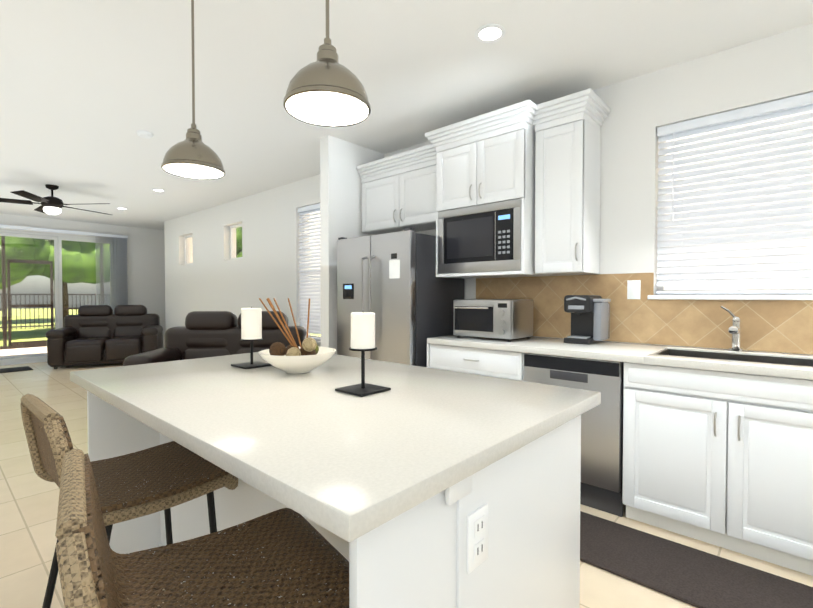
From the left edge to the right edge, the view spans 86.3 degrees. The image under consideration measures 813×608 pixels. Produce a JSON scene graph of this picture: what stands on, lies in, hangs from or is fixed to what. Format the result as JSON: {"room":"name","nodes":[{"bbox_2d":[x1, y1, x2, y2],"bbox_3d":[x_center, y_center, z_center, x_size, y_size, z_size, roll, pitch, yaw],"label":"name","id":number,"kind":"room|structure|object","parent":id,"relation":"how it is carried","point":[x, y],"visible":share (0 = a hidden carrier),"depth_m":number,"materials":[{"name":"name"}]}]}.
{"room":"kitchen","nodes":[
{"label":"kitchen","id":0,"kind":"room"},
{"bbox_2d":[0,213,163,347],"bbox_3d":[-7.182,-0.247,7.593,0.200,2.660,6.990,1,1,42],"label":"wall","id":1,"kind":"structure","parent":0,"point":[145,247],"depth_m":9.12,"materials":[{"name":"white paint"}]},
{"bbox_2d":[0,229,115,365],"bbox_3d":[-6.902,-0.118,7.908,0.100,2.390,2.750,1,1,42],"label":"sliding glass door","id":2,"kind":"structure","parent":1,"relation":"attached to","point":[57,259],"depth_m":8.19,"materials":[{"name":"clear glass"}]},
{"bbox_2d":[0,224,127,313],"bbox_3d":[-6.732,-0.167,7.842,0.089,2.430,2.980,1,1,42],"label":"vertical blinds","id":3,"kind":"object","parent":1,"relation":"attached to","point":[124,268],"visible":0.77,"depth_m":8.69,"materials":[{"name":"white"}]},
{"bbox_2d":[316,135,383,354],"bbox_3d":[-0.512,-0.182,4.187,0.120,2.660,0.690,1,1,42],"label":"wall","id":4,"kind":"structure","parent":0,"point":[338,183],"depth_m":3.95,"materials":[{"name":"white paint"}]},
{"bbox_2d":[0,362,812,607],"bbox_3d":[-2.304,1.229,3.100,13.500,0.120,7.200,1,1,42],"label":"floor","id":5,"kind":"structure","parent":0,"point":[29,498],"depth_m":2.33,"materials":[{"name":"tile"}]},
{"bbox_2d":[0,366,32,372],"bbox_3d":[-6.624,1.088,7.043,0.500,0.009,0.800,1,1,42],"label":"door mat","id":6,"kind":"object","parent":5,"relation":"on","point":[14,369],"visible":0.98,"depth_m":7.16,"materials":[{"name":"black rubber"}]},
{"bbox_2d":[45,305,162,368],"bbox_3d":[-5.377,0.550,7.860,1.630,1.057,0.978,0,1,-23],"label":"sofa","id":7,"kind":"object","parent":5,"relation":"on","point":[94,334],"visible":0.96,"depth_m":7.72,"materials":[{"name":"black leather"}]},
{"bbox_2d":[20,394,237,607],"bbox_3d":[-0.859,0.735,1.376,0.460,0.937,0.509,1,1,42],"label":"bar stool","id":8,"kind":"object","parent":5,"relation":"on","point":[172,481],"visible":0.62,"depth_m":1.32,"materials":[{"name":"wicker"}]},
{"bbox_2d":[55,449,348,607],"bbox_3d":[-0.354,0.745,0.850,0.502,0.937,0.454,-1,1,-37],"label":"bar stool","id":9,"kind":"object","parent":5,"relation":"on","point":[91,563],"visible":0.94,"depth_m":0.84,"materials":[{"name":"wicker"}]},
{"bbox_2d":[123,311,306,365],"bbox_3d":[-1.888,0.613,4.572,1.650,1.057,0.978,0,1,-3],"label":"sofa","id":10,"kind":"object","parent":5,"relation":"on","point":[202,334],"visible":0.31,"depth_m":4.74,"materials":[{"name":"black leather"}]},
{"bbox_2d":[87,392,580,607],"bbox_3d":[-0.379,0.761,1.594,1.700,0.874,0.945,1,1,42],"label":"kitchen island","id":11,"kind":"object","parent":5,"relation":"on","point":[419,560],"depth_m":1.09,"materials":[{"name":"wood"}]},
{"bbox_2d":[70,352,600,547],"bbox_3d":[-0.378,0.302,1.602,1.760,0.040,1.071,1,1,42],"label":"island countertop","id":12,"kind":"structure","parent":11,"relation":"on","point":[352,466],"depth_m":1.09,"materials":[{"name":"white stone"}]},
{"bbox_2d":[231,307,271,368],"bbox_3d":[-0.687,0.143,1.924,0.130,0.262,0.130,1,1,42],"label":"candle holder","id":13,"kind":"object","parent":12,"relation":"on","point":[251,324],"visible":0.98,"depth_m":1.89,"materials":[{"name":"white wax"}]},
{"bbox_2d":[258,298,335,373],"bbox_3d":[-0.470,0.126,1.804,0.377,0.302,0.310,1,1,42],"label":"decorative bowl","id":14,"kind":"object","parent":12,"relation":"on","point":[308,355],"visible":1,"depth_m":1.73,"materials":[{"name":"white ceramic"}]},
{"bbox_2d":[335,312,390,396],"bbox_3d":[-0.143,0.153,1.423,0.130,0.262,0.130,1,1,42],"label":"candle holder","id":15,"kind":"object","parent":12,"relation":"on","point":[362,332],"visible":1,"depth_m":1.39,"materials":[{"name":"black metal"}]},
{"bbox_2d":[467,503,487,573],"bbox_3d":[0.152,0.495,0.919,0.009,0.120,0.076,1,1,42],"label":"outlet","id":16,"kind":"object","parent":11,"relation":"attached to","point":[477,537],"visible":1,"depth_m":0.91,"materials":[{"name":"white plastic"}]},
{"bbox_2d":[337,228,463,366],"bbox_3d":[-0.073,0.292,3.735,0.848,1.730,0.769,1,1,42],"label":"refrigerator","id":17,"kind":"object","parent":5,"relation":"on","point":[399,289],"visible":0.56,"depth_m":3.39,"materials":[{"name":"grey metal"}]},
{"bbox_2d":[427,343,562,380],"bbox_3d":[0.651,0.729,3.217,0.774,0.876,0.634,1,1,42],"label":"base cabinet","id":18,"kind":"object","parent":5,"relation":"on","point":[500,364],"depth_m":2.94,"materials":[{"name":"white wood"}]},
{"bbox_2d":[427,335,812,378],"bbox_3d":[2.138,0.297,1.859,4.754,0.040,0.656,1,1,42],"label":"countertop","id":19,"kind":"structure","parent":18,"relation":"on","point":[619,352],"depth_m":2.42,"materials":[{"name":"white stone"}]},
{"bbox_2d":[453,299,532,341],"bbox_3d":[0.622,0.108,3.180,0.480,0.285,0.382,1,1,42],"label":"toaster oven","id":20,"kind":"object","parent":19,"relation":"on","point":[508,319],"visible":1,"depth_m":3.04,"materials":[{"name":"silver metal"}]},
{"bbox_2d":[564,295,610,344],"bbox_3d":[1.195,0.099,2.875,0.226,0.315,0.269,1,1,42],"label":"coffee maker","id":21,"kind":"object","parent":19,"relation":"on","point":[590,319],"visible":1,"depth_m":2.82,"materials":[{"name":"black plastic"}]},
{"bbox_2d":[655,347,670,354],"bbox_3d":[1.454,0.385,2.486,0.011,0.220,0.376,1,1,42],"label":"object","id":22,"kind":"structure","parent":19,"relation":"in","point":[668,352],"depth_m":2.55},
{"bbox_2d":[721,306,742,350],"bbox_3d":[1.805,0.138,2.419,0.105,0.255,0.209,1,1,42],"label":"faucet","id":23,"kind":"object","parent":19,"relation":"on","point":[734,330],"visible":1,"depth_m":2.44,"materials":[{"name":"silver metal"}]},
{"bbox_2d":[671,347,812,366],"bbox_3d":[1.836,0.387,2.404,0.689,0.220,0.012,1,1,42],"label":"sink","id":24,"kind":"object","parent":19,"relation":"in","point":[702,354],"depth_m":2.36,"materials":[{"name":"metal"}]},
{"bbox_2d":[524,353,623,516],"bbox_3d":[1.127,0.741,2.736,0.562,0.870,0.566,1,1,42],"label":"dishwasher","id":25,"kind":"object","parent":5,"relation":"on","point":[601,455],"visible":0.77,"depth_m":2.42,"materials":[{"name":"grey metal"}]},
{"bbox_2d":[580,511,812,607],"bbox_3d":[1.377,1.184,1.788,2.570,0.018,0.445,1,1,42],"label":"rug","id":26,"kind":"object","parent":5,"relation":"on","point":[697,578],"visible":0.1,"depth_m":1.90,"materials":[{"name":"grey fabric"}]},
{"bbox_2d":[639,395,812,575],"bbox_3d":[1.707,0.857,2.269,0.731,0.656,0.430,1,1,42],"label":"base cabinet","id":27,"kind":"object","parent":5,"relation":"on","point":[717,447],"depth_m":2.03,"materials":[{"name":"white wood"}]},
{"bbox_2d":[651,395,812,422],"bbox_3d":[1.707,0.505,2.263,0.689,0.012,0.399,1,1,42],"label":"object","id":28,"kind":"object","parent":27,"relation":"on","point":[652,396],"depth_m":2.00,"materials":[{"name":"white wood"}]},
{"bbox_2d":[651,367,812,418],"bbox_3d":[1.577,0.392,2.116,0.689,0.220,0.011,1,1,42],"label":"drawer front","id":29,"kind":"structure","parent":27,"relation":"in","point":[753,392],"depth_m":2.01,"materials":[{"name":"white wood"}]},
{"bbox_2d":[0,0,812,229],"bbox_3d":[-2.304,-1.550,3.047,13.500,0.120,7.200,1,1,42],"label":"ceiling","id":30,"kind":"structure","parent":0,"point":[89,89],"depth_m":2.76,"materials":[{"name":"white paint"}]},
{"bbox_2d":[0,184,110,214],"bbox_3d":[-4.649,-1.353,5.673,1.390,0.374,1.444,1,1,42],"label":"ceiling fan","id":31,"kind":"object","parent":30,"relation":"hanging from","point":[51,205],"visible":1,"depth_m":5.56,"materials":[{"name":"black metal"}]},
{"bbox_2d":[136,130,153,138],"bbox_3d":[-2.303,-1.489,3.821,0.132,0.032,0.132,1,1,42],"label":"smoke detector","id":32,"kind":"object","parent":30,"relation":"attached to","point":[144,134],"visible":1,"depth_m":3.79,"materials":[{"name":"white plastic"}]},
{"bbox_2d":[151,189,164,191],"bbox_3d":[-3.363,-1.541,5.880,0.168,0.006,0.168,1,1,42],"label":"recessed light","id":33,"kind":"object","parent":30,"relation":"in","point":[159,190],"visible":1,"depth_m":5.89,"materials":[{"name":"white plastic"}]},
{"bbox_2d":[161,0,224,178],"bbox_3d":[-0.930,-1.020,1.892,0.251,0.894,0.251,1,1,42],"label":"pendant light","id":34,"kind":"object","parent":30,"relation":"hanging from","point":[192,155],"visible":1,"depth_m":1.85,"materials":[{"name":"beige metal"}]},
{"bbox_2d":[283,0,370,126],"bbox_3d":[-0.231,-1.008,1.265,0.251,0.894,0.251,1,1,42],"label":"pendant light","id":35,"kind":"object","parent":30,"relation":"hanging from","point":[326,89],"visible":1,"depth_m":1.21,"materials":[{"name":"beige metal"}]},
{"bbox_2d":[475,24,505,42],"bbox_3d":[0.456,-1.474,2.366,0.168,0.006,0.168,1,1,42],"label":"recessed light","id":36,"kind":"object","parent":30,"relation":"in","point":[489,33],"visible":1,"depth_m":2.36,"materials":[{"name":"white plastic"}]},
{"bbox_2d":[164,23,812,354],"bbox_3d":[-0.119,-0.187,4.459,12.100,2.660,0.200,1,1,42],"label":"wall","id":37,"kind":"structure","parent":0,"point":[168,285],"depth_m":2.94,"materials":[{"name":"white paint"}]},
{"bbox_2d":[185,235,192,264],"bbox_3d":[-3.864,-0.972,7.833,0.600,0.540,0.040,1,1,42],"label":"living room window","id":38,"kind":"structure","parent":37,"relation":"in","point":[186,248],"depth_m":8.00,"materials":[{"name":"white"}]},
{"bbox_2d":[230,224,241,259],"bbox_3d":[-2.547,-0.949,6.651,0.580,0.540,0.040,1,1,42],"label":"living room window","id":39,"kind":"structure","parent":37,"relation":"in","point":[232,237],"depth_m":6.81,"materials":[{"name":"white"}]},
{"bbox_2d":[298,203,320,343],"bbox_3d":[-1.117,-0.369,5.291,0.680,1.668,0.170,1,1,42],"label":"living room window","id":40,"kind":"structure","parent":37,"relation":"in","point":[314,314],"depth_m":5.33,"materials":[{"name":"white plastic"}]},
{"bbox_2d":[360,160,437,234],"bbox_3d":[0.042,-0.937,3.940,0.986,0.511,0.324,1,1,42],"label":"upper cabinet","id":41,"kind":"object","parent":37,"relation":"attached to","point":[393,199],"depth_m":3.84,"materials":[{"name":"white wood"}]},
{"bbox_2d":[428,116,531,215],"bbox_3d":[0.630,-0.976,3.337,0.817,0.510,0.434,1,1,42],"label":"upper cabinet","id":42,"kind":"object","parent":37,"relation":"attached to","point":[493,165],"depth_m":3.12,"materials":[{"name":"white wood"}]},
{"bbox_2d":[438,199,520,273],"bbox_3d":[0.645,-0.477,3.314,0.706,0.483,0.413,1,1,42],"label":"microwave","id":43,"kind":"object","parent":42,"relation":"attached to","point":[482,238],"visible":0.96,"depth_m":3.14,"materials":[{"name":"grey metal"}]},
{"bbox_2d":[532,108,601,275],"bbox_3d":[1.108,-0.717,2.987,0.328,1.016,0.324,1,1,42],"label":"upper cabinet","id":44,"kind":"object","parent":37,"relation":"attached to","point":[541,161],"depth_m":2.87,"materials":[{"name":"white wood"}]},
{"bbox_2d":[476,273,812,354],"bbox_3d":[2.373,0.042,2.083,4.790,0.459,0.010,1,1,42],"label":"backsplash","id":45,"kind":"structure","parent":37,"relation":"attached to","point":[782,326],"depth_m":2.76,"materials":[{"name":"tile"}]},
{"bbox_2d":[627,280,640,298],"bbox_3d":[1.495,-0.094,2.854,0.080,0.125,0.008,1,1,42],"label":"light switch","id":46,"kind":"object","parent":45,"relation":"attached to","point":[633,289],"visible":1,"depth_m":2.85,"materials":[{"name":"white plastic"}]},
{"bbox_2d":[647,92,812,299],"bbox_3d":[2.309,-0.571,2.211,1.892,1.106,0.170,1,1,42],"label":"kitchen window","id":47,"kind":"structure","parent":37,"relation":"in","point":[777,262],"depth_m":2.53,"materials":[{"name":"white plastic"}]},
{"label":"outside","id":48,"kind":"structure","parent":0,"visible":0},
{"bbox_2d":[0,308,320,345],"bbox_3d":[-4.382,1.110,17.328,90.000,0.175,100.000,1,1,42],"label":"ground","id":49,"kind":"structure","parent":48,"point":[35,336],"depth_m":20.40,"materials":[{"name":"green plant"}]},
{"bbox_2d":[0,236,35,288],"bbox_3d":[-13.133,-1.169,12.757,4.228,4.707,3.640,1,1,42],"label":"tree","id":50,"kind":"object","parent":49,"relation":"on","point":[15,254],"depth_m":12.81,"materials":[{"name":"green plant"}]},
{"bbox_2d":[0,346,46,358],"bbox_3d":[-0.667,1.201,4.924,19.900,0.114,12.500,1,1,42],"label":"patio floor","id":51,"kind":"structure","parent":49,"relation":"on","point":[18,353],"depth_m":9.46,"materials":[{"name":"concrete"}]},
{"bbox_2d":[0,236,103,349],"bbox_3d":[-8.577,-0.300,8.568,3.080,2.750,7.400,1,1,42],"label":"screen frame","id":52,"kind":"object","parent":51,"relation":"on","point":[26,343],"depth_m":10.15,"materials":[{"name":"brown metal"}]},
{"bbox_2d":[0,294,107,329],"bbox_3d":[-14.052,0.271,19.264,0.040,1.440,50.012,1,1,42],"label":"fence","id":53,"kind":"object","parent":49,"relation":"on","point":[43,325],"depth_m":17.84,"materials":[{"name":"black metal"}]},
{"bbox_2d":[26,238,109,326],"bbox_3d":[-12.087,-1.420,15.500,4.965,5.105,4.645,1,1,42],"label":"tree","id":54,"kind":"object","parent":49,"relation":"on","point":[87,269],"depth_m":14.41,"materials":[{"name":"green plant"}]},
{"bbox_2d":[236,227,241,257],"bbox_3d":[-7.297,-1.669,20.465,4.516,5.413,4.061,1,1,42],"label":"tree","id":55,"kind":"object","parent":49,"relation":"on","point":[238,252],"depth_m":18.51,"materials":[{"name":"green plant"}]},
{"bbox_2d":[309,111,812,299],"bbox_3d":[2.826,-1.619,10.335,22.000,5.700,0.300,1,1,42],"label":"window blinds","id":56,"kind":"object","parent":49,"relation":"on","point":[741,287],"depth_m":7.51,"materials":[{"name":"white plastic"}]}
]}

